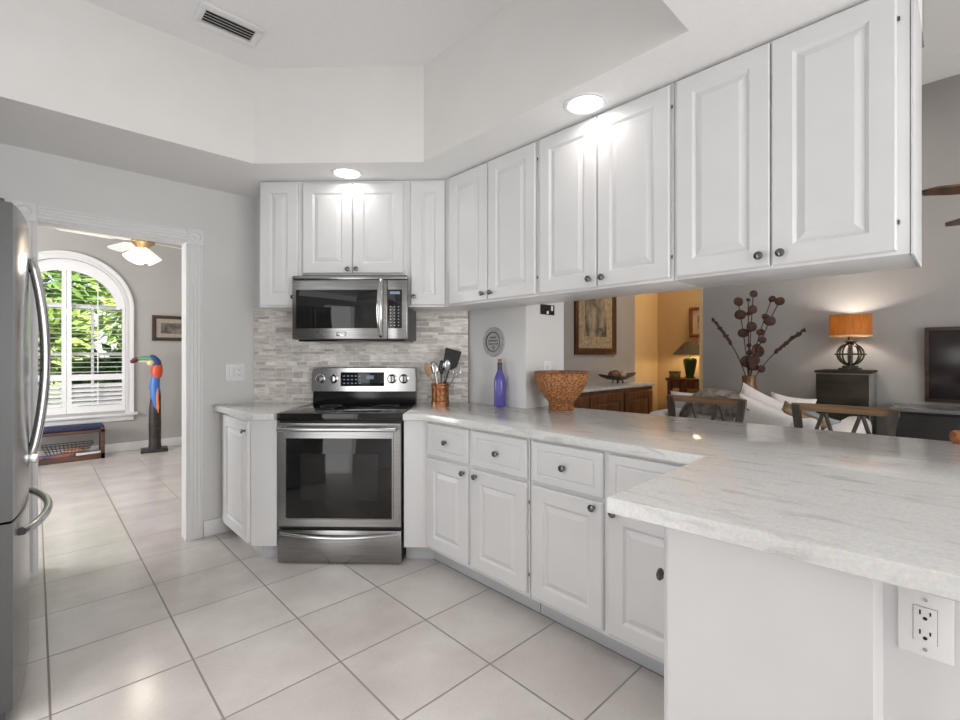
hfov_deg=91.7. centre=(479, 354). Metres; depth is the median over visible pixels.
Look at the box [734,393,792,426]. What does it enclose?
cushion
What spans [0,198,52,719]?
refrigerator
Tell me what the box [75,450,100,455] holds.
magazine
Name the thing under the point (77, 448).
cloth bundle
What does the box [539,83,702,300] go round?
upper cabinet
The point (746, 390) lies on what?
cushion
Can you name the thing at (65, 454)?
book
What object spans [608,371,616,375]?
decorative ball
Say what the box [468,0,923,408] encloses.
wall
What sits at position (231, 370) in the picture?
rocker switch
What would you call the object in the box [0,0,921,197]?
ceiling
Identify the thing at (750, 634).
peninsula panel
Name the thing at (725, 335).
stem
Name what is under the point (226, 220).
wall
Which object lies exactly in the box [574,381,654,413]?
sideboard
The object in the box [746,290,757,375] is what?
stem
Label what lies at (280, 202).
upper cabinet
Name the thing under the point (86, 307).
window
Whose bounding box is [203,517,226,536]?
baseboard
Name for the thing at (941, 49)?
ceiling
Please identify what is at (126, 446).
baseboard
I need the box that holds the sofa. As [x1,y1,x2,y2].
[650,407,871,433]
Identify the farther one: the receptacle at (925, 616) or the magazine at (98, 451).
the magazine at (98, 451)
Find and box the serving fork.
[439,360,443,383]
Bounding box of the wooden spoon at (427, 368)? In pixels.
[424,363,433,382]
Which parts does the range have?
control knob, control knob, handle, handle, pane, oven door, drawer, control panel, control knob, control knob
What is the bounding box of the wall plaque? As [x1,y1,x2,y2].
[483,327,504,356]
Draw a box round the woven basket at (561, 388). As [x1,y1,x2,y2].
[534,370,588,410]
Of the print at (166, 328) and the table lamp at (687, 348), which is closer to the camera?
the table lamp at (687, 348)
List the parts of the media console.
door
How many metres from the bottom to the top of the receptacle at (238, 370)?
0.067 m
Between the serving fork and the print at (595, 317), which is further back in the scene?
the print at (595, 317)
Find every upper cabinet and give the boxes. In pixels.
[260,181,302,311]
[302,181,406,275]
[407,179,479,311]
[448,140,572,309]
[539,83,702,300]
[675,0,921,287]
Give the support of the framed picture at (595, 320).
attached to the wall at (624, 360)
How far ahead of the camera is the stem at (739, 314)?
4.12 m
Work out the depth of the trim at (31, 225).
2.62 m
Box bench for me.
[38,422,104,465]
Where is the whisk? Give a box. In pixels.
[449,366,460,386]
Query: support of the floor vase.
on the floor
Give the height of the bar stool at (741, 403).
0.972 m
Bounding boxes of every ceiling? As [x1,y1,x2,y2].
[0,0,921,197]
[84,0,510,67]
[922,0,959,84]
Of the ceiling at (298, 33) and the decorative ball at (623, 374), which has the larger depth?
the decorative ball at (623, 374)
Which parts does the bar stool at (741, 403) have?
leg, rail, leg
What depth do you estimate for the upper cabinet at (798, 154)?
1.63 m
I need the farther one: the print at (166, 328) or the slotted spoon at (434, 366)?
the print at (166, 328)
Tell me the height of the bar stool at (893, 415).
0.972 m
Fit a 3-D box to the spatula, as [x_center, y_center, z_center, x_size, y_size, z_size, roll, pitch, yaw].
[-0.208,0.150,3.289,0.162,0.393,0.021,0,0,-18]
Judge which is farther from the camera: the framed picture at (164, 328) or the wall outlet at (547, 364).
the framed picture at (164, 328)
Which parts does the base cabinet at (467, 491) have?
drawer, door, drawer, door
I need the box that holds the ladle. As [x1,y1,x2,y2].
[443,360,450,383]
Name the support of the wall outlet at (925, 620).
attached to the peninsula panel
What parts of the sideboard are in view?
door, door, door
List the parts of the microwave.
door, handle, control panel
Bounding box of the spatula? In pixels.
[443,348,461,382]
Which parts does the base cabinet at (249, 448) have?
door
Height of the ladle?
0.308 m
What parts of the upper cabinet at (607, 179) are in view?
door, knob, knob, door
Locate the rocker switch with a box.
[229,368,234,376]
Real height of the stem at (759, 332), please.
0.836 m
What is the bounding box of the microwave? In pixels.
[292,275,415,342]
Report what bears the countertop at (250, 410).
on the base cabinet at (249, 448)
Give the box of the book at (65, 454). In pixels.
[39,453,73,459]
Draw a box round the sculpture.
[130,355,167,453]
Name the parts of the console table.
leg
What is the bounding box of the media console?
[888,403,959,441]
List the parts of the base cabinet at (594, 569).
knob, drawer, door, knob, door, drawer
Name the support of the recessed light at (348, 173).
in the ceiling at (81, 80)
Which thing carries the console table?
on the floor
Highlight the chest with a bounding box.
[814,369,877,434]
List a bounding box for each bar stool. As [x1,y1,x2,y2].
[667,395,746,422]
[791,402,899,435]
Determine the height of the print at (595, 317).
0.720 m
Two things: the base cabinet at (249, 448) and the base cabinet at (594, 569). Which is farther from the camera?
the base cabinet at (249, 448)
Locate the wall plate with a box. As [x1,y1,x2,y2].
[540,304,553,314]
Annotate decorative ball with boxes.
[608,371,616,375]
[619,371,625,376]
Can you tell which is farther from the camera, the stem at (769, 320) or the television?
the stem at (769, 320)
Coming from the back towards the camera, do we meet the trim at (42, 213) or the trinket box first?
the trinket box
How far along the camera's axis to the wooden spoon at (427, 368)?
3.25 m
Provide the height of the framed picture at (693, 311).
0.380 m
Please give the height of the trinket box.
0.078 m
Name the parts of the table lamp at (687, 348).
lamp shade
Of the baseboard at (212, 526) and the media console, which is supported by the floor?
the media console
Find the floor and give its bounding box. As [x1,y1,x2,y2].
[5,444,663,719]
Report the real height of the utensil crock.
0.152 m
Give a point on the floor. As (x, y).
(130, 618)
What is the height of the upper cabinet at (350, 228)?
0.627 m
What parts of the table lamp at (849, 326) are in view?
stem, lamp shade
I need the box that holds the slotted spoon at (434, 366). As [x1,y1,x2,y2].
[430,361,437,383]
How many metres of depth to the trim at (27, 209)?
2.61 m
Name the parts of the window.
shutter panel, sash, shutter panel, tilt rod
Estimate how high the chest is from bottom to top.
1.135 m
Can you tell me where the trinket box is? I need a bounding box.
[669,371,680,377]
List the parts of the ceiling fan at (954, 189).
blade, blade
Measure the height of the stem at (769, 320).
0.813 m
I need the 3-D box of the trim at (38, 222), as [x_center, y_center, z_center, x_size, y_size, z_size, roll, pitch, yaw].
[-2.296,0.247,2.950,0.750,2.035,0.130,0,0,-44]
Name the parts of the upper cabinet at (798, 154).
door, knob, knob, door, panel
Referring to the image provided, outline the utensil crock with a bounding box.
[431,382,449,405]
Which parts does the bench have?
leg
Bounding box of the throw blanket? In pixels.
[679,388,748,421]
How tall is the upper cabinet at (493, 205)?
0.840 m
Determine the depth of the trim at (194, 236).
3.17 m
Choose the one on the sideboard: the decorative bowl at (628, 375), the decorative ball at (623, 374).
the decorative bowl at (628, 375)
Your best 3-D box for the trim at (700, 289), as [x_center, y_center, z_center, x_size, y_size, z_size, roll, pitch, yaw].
[2.339,-0.415,4.878,0.150,3.360,0.030,0,0,-44]
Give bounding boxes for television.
[924,326,959,402]
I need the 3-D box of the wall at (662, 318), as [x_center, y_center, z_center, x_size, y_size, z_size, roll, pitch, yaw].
[2.950,-0.415,5.108,1.080,3.360,2.720,0,0,-44]
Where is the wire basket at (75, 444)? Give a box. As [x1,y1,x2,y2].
[41,440,93,454]
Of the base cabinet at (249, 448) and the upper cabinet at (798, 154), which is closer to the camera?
the upper cabinet at (798, 154)
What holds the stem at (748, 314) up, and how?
in the floor vase
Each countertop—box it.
[212,402,312,419]
[403,403,959,600]
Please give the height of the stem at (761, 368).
0.550 m
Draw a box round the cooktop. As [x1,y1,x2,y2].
[277,404,416,420]
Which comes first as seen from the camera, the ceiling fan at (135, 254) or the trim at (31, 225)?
the trim at (31, 225)
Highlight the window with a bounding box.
[38,250,137,426]
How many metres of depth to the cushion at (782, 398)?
3.58 m
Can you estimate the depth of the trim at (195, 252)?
3.17 m
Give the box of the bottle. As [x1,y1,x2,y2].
[494,359,505,406]
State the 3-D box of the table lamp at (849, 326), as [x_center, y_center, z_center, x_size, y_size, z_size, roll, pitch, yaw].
[3.014,-0.095,3.794,0.281,0.448,0.281,0,0,-44]
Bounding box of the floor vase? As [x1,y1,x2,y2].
[740,375,757,391]
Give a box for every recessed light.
[331,167,362,179]
[563,92,606,115]
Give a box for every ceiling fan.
[55,228,181,264]
[922,184,959,226]
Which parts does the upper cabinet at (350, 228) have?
door, door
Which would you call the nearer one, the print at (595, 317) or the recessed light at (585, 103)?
the recessed light at (585, 103)
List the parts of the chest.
drawer, drawer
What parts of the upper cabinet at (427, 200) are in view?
door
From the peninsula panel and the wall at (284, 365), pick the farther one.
the wall at (284, 365)
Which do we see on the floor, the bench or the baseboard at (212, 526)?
the bench
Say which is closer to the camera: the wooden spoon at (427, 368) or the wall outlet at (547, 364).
the wall outlet at (547, 364)
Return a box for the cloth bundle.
[61,447,84,452]
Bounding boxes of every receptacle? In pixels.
[236,368,240,376]
[913,604,937,646]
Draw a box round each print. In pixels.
[161,323,181,333]
[585,298,605,336]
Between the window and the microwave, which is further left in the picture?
the window
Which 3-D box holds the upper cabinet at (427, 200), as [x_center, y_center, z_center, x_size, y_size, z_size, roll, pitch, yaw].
[-0.230,-0.732,3.226,0.503,0.840,0.376,0,0,1]
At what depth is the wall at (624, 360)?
5.50 m
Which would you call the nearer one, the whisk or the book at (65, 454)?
the whisk
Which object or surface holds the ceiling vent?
in the ceiling at (298, 33)
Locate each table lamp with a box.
[672,342,698,377]
[829,313,872,369]
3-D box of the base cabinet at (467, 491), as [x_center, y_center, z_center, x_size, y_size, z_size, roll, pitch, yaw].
[-0.045,0.831,2.875,0.686,0.868,1.332,0,0,-44]
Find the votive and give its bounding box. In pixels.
[949,430,959,443]
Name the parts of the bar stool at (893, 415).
leg, rail, leg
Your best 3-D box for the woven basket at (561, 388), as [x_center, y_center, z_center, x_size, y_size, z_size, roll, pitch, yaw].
[0.519,0.233,2.983,0.347,0.248,0.347,0,0,-32]
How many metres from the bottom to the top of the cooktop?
0.046 m
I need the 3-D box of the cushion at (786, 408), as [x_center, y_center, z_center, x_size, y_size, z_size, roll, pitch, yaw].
[2.117,0.490,3.112,0.364,0.354,0.132,0,0,36]
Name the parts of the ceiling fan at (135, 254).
blade, blade, lamp shade, lamp shade, motor, lamp shade, lamp shade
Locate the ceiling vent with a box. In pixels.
[192,0,264,48]
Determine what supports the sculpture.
on the floor
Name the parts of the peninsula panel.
knob, door, outlet panel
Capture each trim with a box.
[11,200,35,221]
[27,221,34,578]
[35,219,187,576]
[36,206,186,240]
[186,228,203,245]
[188,244,202,540]
[699,288,702,390]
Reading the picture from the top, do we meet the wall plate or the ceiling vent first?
the ceiling vent
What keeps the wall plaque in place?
attached to the wall at (532, 338)
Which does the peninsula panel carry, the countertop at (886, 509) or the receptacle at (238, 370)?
the countertop at (886, 509)
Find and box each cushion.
[670,391,694,407]
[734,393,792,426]
[740,382,783,409]
[771,392,816,403]
[782,400,830,429]
[805,411,840,428]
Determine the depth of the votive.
1.84 m
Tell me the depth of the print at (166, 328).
6.45 m
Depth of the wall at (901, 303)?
3.81 m
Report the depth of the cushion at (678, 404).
3.65 m
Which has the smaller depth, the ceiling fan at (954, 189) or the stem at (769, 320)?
the ceiling fan at (954, 189)
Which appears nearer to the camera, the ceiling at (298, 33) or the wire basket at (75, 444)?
the ceiling at (298, 33)
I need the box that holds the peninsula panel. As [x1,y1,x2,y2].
[656,527,959,719]
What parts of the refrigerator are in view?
freezer drawer, door, handle, handle, handle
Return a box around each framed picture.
[152,315,181,340]
[574,297,616,354]
[689,307,698,336]
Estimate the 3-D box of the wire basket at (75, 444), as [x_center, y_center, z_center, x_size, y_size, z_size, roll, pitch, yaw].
[-4.898,1.132,5.541,0.466,0.133,0.178,0,0,-44]
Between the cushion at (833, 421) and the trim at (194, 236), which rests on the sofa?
the cushion at (833, 421)
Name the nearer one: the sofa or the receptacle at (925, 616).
the receptacle at (925, 616)
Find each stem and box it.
[711,318,745,375]
[734,297,748,375]
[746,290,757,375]
[746,298,751,373]
[747,296,775,373]
[748,346,763,369]
[749,297,784,375]
[756,328,805,375]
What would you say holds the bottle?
on the countertop at (886, 509)
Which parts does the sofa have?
armrest, backrest, armrest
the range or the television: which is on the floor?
the range
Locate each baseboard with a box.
[39,437,181,455]
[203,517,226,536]
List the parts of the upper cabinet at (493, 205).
door, door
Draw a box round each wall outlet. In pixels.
[226,364,244,380]
[544,361,550,369]
[898,586,953,665]
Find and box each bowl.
[598,372,635,383]
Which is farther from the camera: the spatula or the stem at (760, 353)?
the stem at (760, 353)
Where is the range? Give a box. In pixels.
[276,367,417,563]
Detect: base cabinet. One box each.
[221,413,279,556]
[404,420,540,612]
[531,438,686,675]
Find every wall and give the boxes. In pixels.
[0,143,253,536]
[38,226,181,450]
[254,198,467,403]
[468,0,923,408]
[564,295,634,382]
[635,289,698,411]
[703,74,959,435]
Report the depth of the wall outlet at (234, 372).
3.37 m
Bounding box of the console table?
[665,377,698,408]

